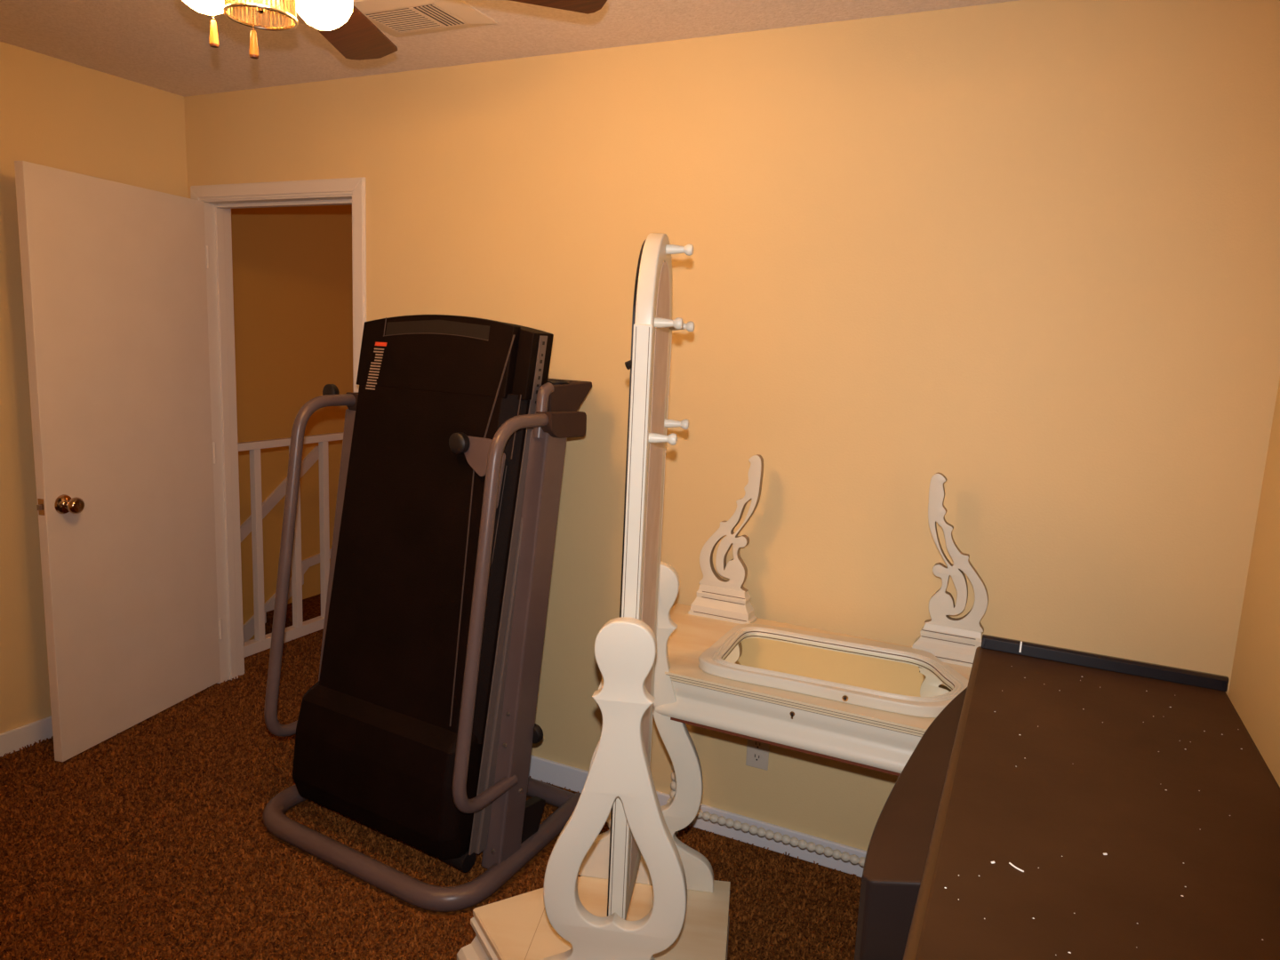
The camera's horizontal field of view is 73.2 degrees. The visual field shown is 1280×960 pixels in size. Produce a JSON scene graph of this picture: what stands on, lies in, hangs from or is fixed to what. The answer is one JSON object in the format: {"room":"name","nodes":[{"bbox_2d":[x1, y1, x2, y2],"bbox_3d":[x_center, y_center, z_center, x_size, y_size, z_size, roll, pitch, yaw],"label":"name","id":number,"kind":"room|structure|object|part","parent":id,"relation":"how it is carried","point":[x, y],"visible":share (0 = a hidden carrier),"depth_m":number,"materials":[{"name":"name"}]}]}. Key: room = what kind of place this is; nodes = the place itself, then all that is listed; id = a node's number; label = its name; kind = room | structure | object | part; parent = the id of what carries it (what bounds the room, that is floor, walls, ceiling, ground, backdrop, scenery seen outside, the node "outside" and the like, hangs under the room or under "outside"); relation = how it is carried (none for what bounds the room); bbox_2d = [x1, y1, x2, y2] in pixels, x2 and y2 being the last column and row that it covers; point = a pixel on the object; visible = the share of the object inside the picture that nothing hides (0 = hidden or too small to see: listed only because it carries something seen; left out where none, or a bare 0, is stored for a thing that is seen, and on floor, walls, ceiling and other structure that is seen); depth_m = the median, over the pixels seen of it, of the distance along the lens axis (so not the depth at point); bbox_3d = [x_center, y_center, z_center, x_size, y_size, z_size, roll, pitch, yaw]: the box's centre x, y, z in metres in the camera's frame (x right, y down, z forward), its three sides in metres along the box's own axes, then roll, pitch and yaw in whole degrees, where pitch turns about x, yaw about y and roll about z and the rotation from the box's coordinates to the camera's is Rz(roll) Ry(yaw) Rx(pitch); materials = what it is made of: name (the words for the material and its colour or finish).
{"room":"spare bedroom","nodes":[
{"label":"spare bedroom","id":0,"kind":"room"},
{"bbox_2d":[0,41,187,733],"bbox_3d":[-2.649,-0.090,2.128,0.100,2.490,3.400,7,10,25],"label":"wall","id":1,"kind":"structure","parent":0,"point":[55,113],"depth_m":3.06,"materials":[{"name":"paint"}]},
{"bbox_2d":[0,715,53,756],"bbox_3d":[-2.650,1.052,2.288,0.014,0.085,3.400,7,10,25],"label":"baseboard","id":2,"kind":"structure","parent":1,"relation":"attached to","point":[15,739],"depth_m":3.13,"materials":[{"name":"white paint"}]},
{"bbox_2d":[231,204,353,639],"bbox_3d":[-2.374,0.216,5.173,0.100,4.040,3.000,7,10,25],"label":"wall","id":3,"kind":"structure","parent":0,"point":[292,272],"depth_m":5.29,"materials":[{"name":"orange paint"}]},
{"bbox_2d":[240,445,331,642],"bbox_3d":[-2.131,0.486,5.624,0.018,1.425,2.050,7,10,25],"label":"trim","id":4,"kind":"structure","parent":3,"relation":"attached to","point":[312,457],"depth_m":5.32,"materials":[{"name":"beige paint"}]},
{"bbox_2d":[264,593,320,634],"bbox_3d":[-1.975,1.561,5.212,0.880,1.410,2.920,7,10,25],"label":"floor","id":5,"kind":"structure","parent":0,"point":[311,606],"depth_m":5.34,"materials":[{"name":"brown carpet"}]},
{"bbox_2d":[0,629,861,959],"bbox_3d":[-0.479,1.152,2.707,3.833,0.050,6.000,7,10,25],"label":"floor","id":6,"kind":"structure","parent":0,"point":[546,851],"depth_m":2.47,"materials":[{"name":"brown carpet"}]},
{"bbox_2d":[237,432,343,657],"bbox_3d":[-1.525,0.236,4.725,0.050,1.020,1.870,7,10,25],"label":"stair railing","id":7,"kind":"object","parent":6,"relation":"on","point":[261,642],"visible":0.26,"depth_m":4.29,"materials":[{"name":"beige paint"}]},
{"bbox_3d":[-1.547,0.712,4.802,0.050,0.055,1.870,7,10,25],"label":"rail","id":8,"kind":"part","parent":7,"relation":"part of","materials":[{"name":"beige paint"}]},
{"bbox_3d":[-1.496,-0.249,4.644,0.035,0.035,1.870,7,10,25],"label":"rail","id":9,"kind":"part","parent":7,"relation":"part of","materials":[{"name":"beige paint"}]},
{"bbox_2d":[262,314,591,911],"bbox_3d":[-0.664,0.307,2.666,0.891,1.614,0.692,8,11,30],"label":"treadmill","id":10,"kind":"object","parent":6,"relation":"on","point":[417,727],"visible":1,"depth_m":2.50,"materials":[{"name":"grey paint"}]},
{"bbox_3d":[-1.028,0.268,2.774,0.037,1.081,0.430,8,11,30],"label":"handrail","id":11,"kind":"part","parent":10,"relation":"part of","materials":[{"name":"grey metal"}]},
{"bbox_3d":[-0.992,-0.280,2.763,0.056,0.056,0.027,8,11,30],"label":"pivot knob","id":12,"kind":"part","parent":10,"relation":"part of","materials":[{"name":"black plastic"}]},
{"bbox_2d":[292,680,483,859],"bbox_3d":[-0.767,0.855,2.614,0.685,0.370,0.204,8,11,30],"label":"hood","id":13,"kind":"object","parent":10,"relation":"attached to","point":[387,767],"depth_m":2.50,"materials":[{"name":"black plastic"}]},
{"bbox_3d":[-0.701,1.072,2.786,0.891,0.062,0.685,8,11,30],"label":"frame","id":14,"kind":"part","parent":10,"relation":"part of","materials":[{"name":"grey paint"}]},
{"bbox_3d":[-0.513,-0.105,2.442,0.060,0.060,0.034,8,11,30],"label":"latch knob","id":15,"kind":"part","parent":10,"relation":"part of","materials":[{"name":"black plastic"}]},
{"bbox_3d":[-0.360,0.360,2.389,0.037,1.081,0.430,8,11,30],"label":"handrail","id":16,"kind":"part","parent":10,"relation":"part of","materials":[{"name":"grey metal"}]},
{"bbox_3d":[-0.403,0.002,2.409,0.039,0.160,0.040,8,11,30],"label":"latch lever","id":17,"kind":"part","parent":10,"relation":"part of","materials":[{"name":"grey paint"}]},
{"bbox_3d":[-0.384,0.418,2.490,0.042,1.295,0.266,8,11,30],"label":"foot rail","id":18,"kind":"part","parent":10,"relation":"part of","materials":[{"name":"silver metal"}]},
{"bbox_3d":[-0.314,0.753,2.558,0.056,0.056,0.026,8,11,30],"label":"adjusting knob","id":19,"kind":"part","parent":10,"relation":"part of","materials":[{"name":"black plastic"}]},
{"bbox_2d":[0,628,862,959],"bbox_3d":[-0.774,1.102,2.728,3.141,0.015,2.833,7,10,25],"label":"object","id":20,"kind":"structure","parent":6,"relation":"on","point":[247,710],"depth_m":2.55,"materials":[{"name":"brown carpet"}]},
{"bbox_2d":[456,232,730,959],"bbox_3d":[-0.115,0.393,1.759,0.661,1.782,0.904,4,9,8],"label":"coat rack","id":21,"kind":"object","parent":6,"relation":"on","point":[641,892],"visible":0.99,"depth_m":1.77,"materials":[{"name":"beige paint"}]},
{"bbox_3d":[-0.147,1.168,1.886,0.654,0.090,0.896,4,9,8],"label":"moulding","id":22,"kind":"part","parent":21,"relation":"part of","materials":[{"name":"beige paint"}]},
{"bbox_3d":[0.003,0.301,1.896,0.036,1.260,0.355,4,9,8],"label":"moulding","id":23,"kind":"part","parent":21,"relation":"part of","materials":[{"name":"beige paint"}]},
{"bbox_3d":[0.007,0.209,1.881,0.034,1.447,0.344,4,9,8],"label":"mirror frame","id":24,"kind":"part","parent":21,"relation":"part of","materials":[{"name":"beige paint"}]},
{"bbox_2d":[598,603,971,866],"bbox_3d":[0.447,0.851,2.308,1.030,0.755,0.546,7,10,25],"label":"table","id":25,"kind":"object","parent":6,"relation":"on","point":[876,740],"visible":0.27,"depth_m":2.06,"materials":[{"name":"white wood"}]},
{"bbox_3d":[0.118,0.847,2.722,0.034,0.600,0.034,7,10,25],"label":"leg","id":26,"kind":"part","parent":25,"relation":"part of","materials":[{"name":"beige paint"}]},
{"bbox_2d":[688,454,763,623],"bbox_3d":[0.259,0.166,2.555,0.195,0.498,0.064,7,10,25],"label":"support","id":27,"kind":"object","parent":25,"relation":"on","point":[717,597],"visible":1,"depth_m":2.56,"materials":[{"name":"beige paint"}]},
{"bbox_3d":[0.355,0.577,2.040,1.006,0.089,0.056,7,10,25],"label":"drawer","id":28,"kind":"part","parent":25,"relation":"part of","materials":[{"name":"beige paint"}]},
{"bbox_2d":[698,623,968,717],"bbox_3d":[0.508,0.472,2.198,0.646,0.031,0.412,7,10,25],"label":"vanity mirror","id":29,"kind":"object","parent":25,"relation":"on","point":[884,676],"visible":0.98,"depth_m":2.16,"materials":[{"name":"beige paint"}]},
{"bbox_2d":[722,633,953,696],"bbox_3d":[0.500,0.477,2.183,0.569,0.010,0.311,7,10,25],"label":"mirror glass","id":30,"kind":"object","parent":29,"relation":"on","point":[874,671],"depth_m":2.19,"materials":[{"name":"white"}]},
{"bbox_3d":[0.501,0.463,2.180,0.576,0.007,0.318,7,10,25],"label":"moulding","id":31,"kind":"part","parent":29,"relation":"part of","materials":[{"name":"beige paint"}]},
{"bbox_2d":[841,695,848,701],"bbox_3d":[0.476,0.505,1.995,0.014,0.014,0.005,7,10,25],"label":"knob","id":32,"kind":"object","parent":29,"relation":"attached to","point":[844,698],"depth_m":1.99,"materials":[{"name":"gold metal"}]},
{"bbox_2d":[911,472,988,667],"bbox_3d":[0.840,0.237,2.284,0.195,0.498,0.064,7,10,25],"label":"support","id":33,"kind":"object","parent":25,"relation":"on","point":[956,641],"visible":0.99,"depth_m":2.29,"materials":[{"name":"beige paint"}]},
{"bbox_2d":[854,634,1279,959],"bbox_3d":[0.523,0.908,1.118,0.519,1.026,1.330,7,10,25],"label":"desk","id":34,"kind":"object","parent":6,"relation":"on","point":[1065,804],"visible":1,"depth_m":1.09,"materials":[{"name":"brown wood"}]},
{"bbox_2d":[0,0,1019,96],"bbox_3d":[-0.921,-1.404,2.620,5.113,0.100,6.100,7,10,25],"label":"ceiling","id":35,"kind":"structure","parent":0,"point":[161,44],"depth_m":2.61,"materials":[{"name":"white paint"}]},
{"bbox_2d":[182,0,607,60],"bbox_3d":[-0.718,-0.964,1.530,1.217,0.403,1.225,7,10,25],"label":"ceiling fan","id":36,"kind":"object","parent":35,"relation":"hanging from","point":[340,22],"visible":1,"depth_m":1.61,"materials":[{"name":"gold metal"}]},
{"bbox_3d":[-0.789,-0.921,1.571,0.121,0.130,0.111,7,10,25],"label":"lamp shade","id":37,"kind":"part","parent":36,"relation":"part of","materials":[{"name":"white glass"}]},
{"bbox_3d":[-0.792,-0.832,1.601,0.016,0.042,0.016,7,10,25],"label":"pull knob","id":38,"kind":"part","parent":36,"relation":"part of","materials":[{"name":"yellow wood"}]},
{"bbox_3d":[-0.695,-0.840,1.548,0.003,0.066,0.003,7,10,25],"label":"pull chain","id":39,"kind":"part","parent":36,"relation":"part of","materials":[{"name":"beige"}]},
{"bbox_3d":[-0.698,-0.789,1.556,0.016,0.042,0.016,7,10,25],"label":"pull knob","id":40,"kind":"part","parent":36,"relation":"part of","materials":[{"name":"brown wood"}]},
{"bbox_3d":[-0.603,-0.921,1.623,0.111,0.130,0.121,7,10,25],"label":"lamp shade","id":41,"kind":"part","parent":36,"relation":"part of","materials":[{"name":"white glass"}]},
{"bbox_3d":[-0.665,-1.029,1.948,0.135,0.025,0.455,3,9,-1],"label":"blade","id":42,"kind":"part","parent":36,"relation":"part of","materials":[{"name":"brown wood"}]},
{"bbox_3d":[-0.279,-0.964,1.653,0.455,0.025,0.135,0,10,-18],"label":"blade","id":43,"kind":"part","parent":36,"relation":"part of","materials":[{"name":"brown wood"}]},
{"bbox_2d":[352,0,498,37],"bbox_3d":[-0.626,-1.298,2.414,0.370,0.016,0.260,7,10,25],"label":"ceiling vent","id":44,"kind":"object","parent":35,"relation":"in","point":[396,18],"visible":0.99,"depth_m":2.39,"materials":[{"name":"beige metal"}]},
{"bbox_2d":[365,4,463,32],"bbox_3d":[-0.627,-1.292,2.414,0.236,0.001,0.144,7,10,25],"label":"grille","id":45,"kind":"object","parent":44,"relation":"attached to","point":[407,18],"depth_m":2.40,"materials":[{"name":"grey metal"}]},
{"bbox_2d":[184,0,1279,850],"bbox_3d":[-0.171,-0.102,2.898,3.913,2.490,0.120,7,10,25],"label":"wall","id":46,"kind":"structure","parent":0,"point":[1025,254],"depth_m":2.39,"materials":[{"name":"paint"}]},
{"bbox_2d":[14,160,222,761],"bbox_3d":[-1.872,-0.059,3.233,0.103,2.023,0.799,5,9,14],"label":"door","id":47,"kind":"structure","parent":46,"relation":"in","point":[114,274],"depth_m":3.15,"materials":[{"name":"white paint"}]},
{"bbox_3d":[-2.005,0.090,2.885,0.024,0.056,0.002,5,9,14],"label":"latch plate","id":48,"kind":"part","parent":47,"relation":"part of","materials":[{"name":"gold metal"}]},
{"bbox_3d":[-1.939,0.085,2.935,0.067,0.068,0.068,5,9,14],"label":"knob","id":49,"kind":"part","parent":47,"relation":"part of","materials":[{"name":"gold metal"}]},
{"bbox_2d":[201,194,353,683],"bbox_3d":[-1.413,-0.085,3.501,0.822,2.053,0.130,7,10,25],"label":"door frame","id":50,"kind":"structure","parent":46,"relation":"attached to","point":[218,236],"depth_m":3.64,"materials":[{"name":"beige paint"}]},
{"bbox_2d":[190,176,366,683],"bbox_3d":[-1.442,-0.098,3.437,0.910,2.097,0.016,7,10,25],"label":"trim","id":51,"kind":"structure","parent":46,"relation":"attached to","point":[356,187],"depth_m":3.17,"materials":[{"name":"beige paint"}]},
{"bbox_2d":[528,754,866,877],"bbox_3d":[0.174,1.095,2.822,2.766,0.085,0.014,7,10,25],"label":"baseboard","id":52,"kind":"structure","parent":46,"relation":"attached to","point":[558,774],"depth_m":2.75,"materials":[{"name":"white paint"}]},
{"bbox_2d":[745,738,769,770],"bbox_3d":[0.369,0.848,2.697,0.072,0.116,0.009,7,10,25],"label":"wall outlet","id":53,"kind":"object","parent":46,"relation":"attached to","point":[757,753],"visible":0.85,"depth_m":2.69,"materials":[{"name":"beige plastic"}]},
{"bbox_2d":[752,752,761,762],"bbox_3d":[0.367,0.869,2.698,0.033,0.033,0.003,7,10,25],"label":"receptacle","id":54,"kind":"object","parent":53,"relation":"attached to","point":[756,756],"depth_m":2.70,"materials":[{"name":"white plastic"}]},
{"bbox_2d":[752,740,762,750],"bbox_3d":[0.369,0.827,2.691,0.033,0.033,0.003,7,10,25],"label":"receptacle","id":55,"kind":"object","parent":53,"relation":"attached to","point":[756,745],"depth_m":2.69,"materials":[{"name":"white plastic"}]},
{"bbox_2d":[1227,377,1279,787],"bbox_3d":[0.785,0.325,0.524,0.100,2.490,3.400,7,10,25],"label":"wall","id":56,"kind":"structure","parent":0,"point":[1254,686],"depth_m":1.92,"materials":[{"name":"paint"}]}
]}

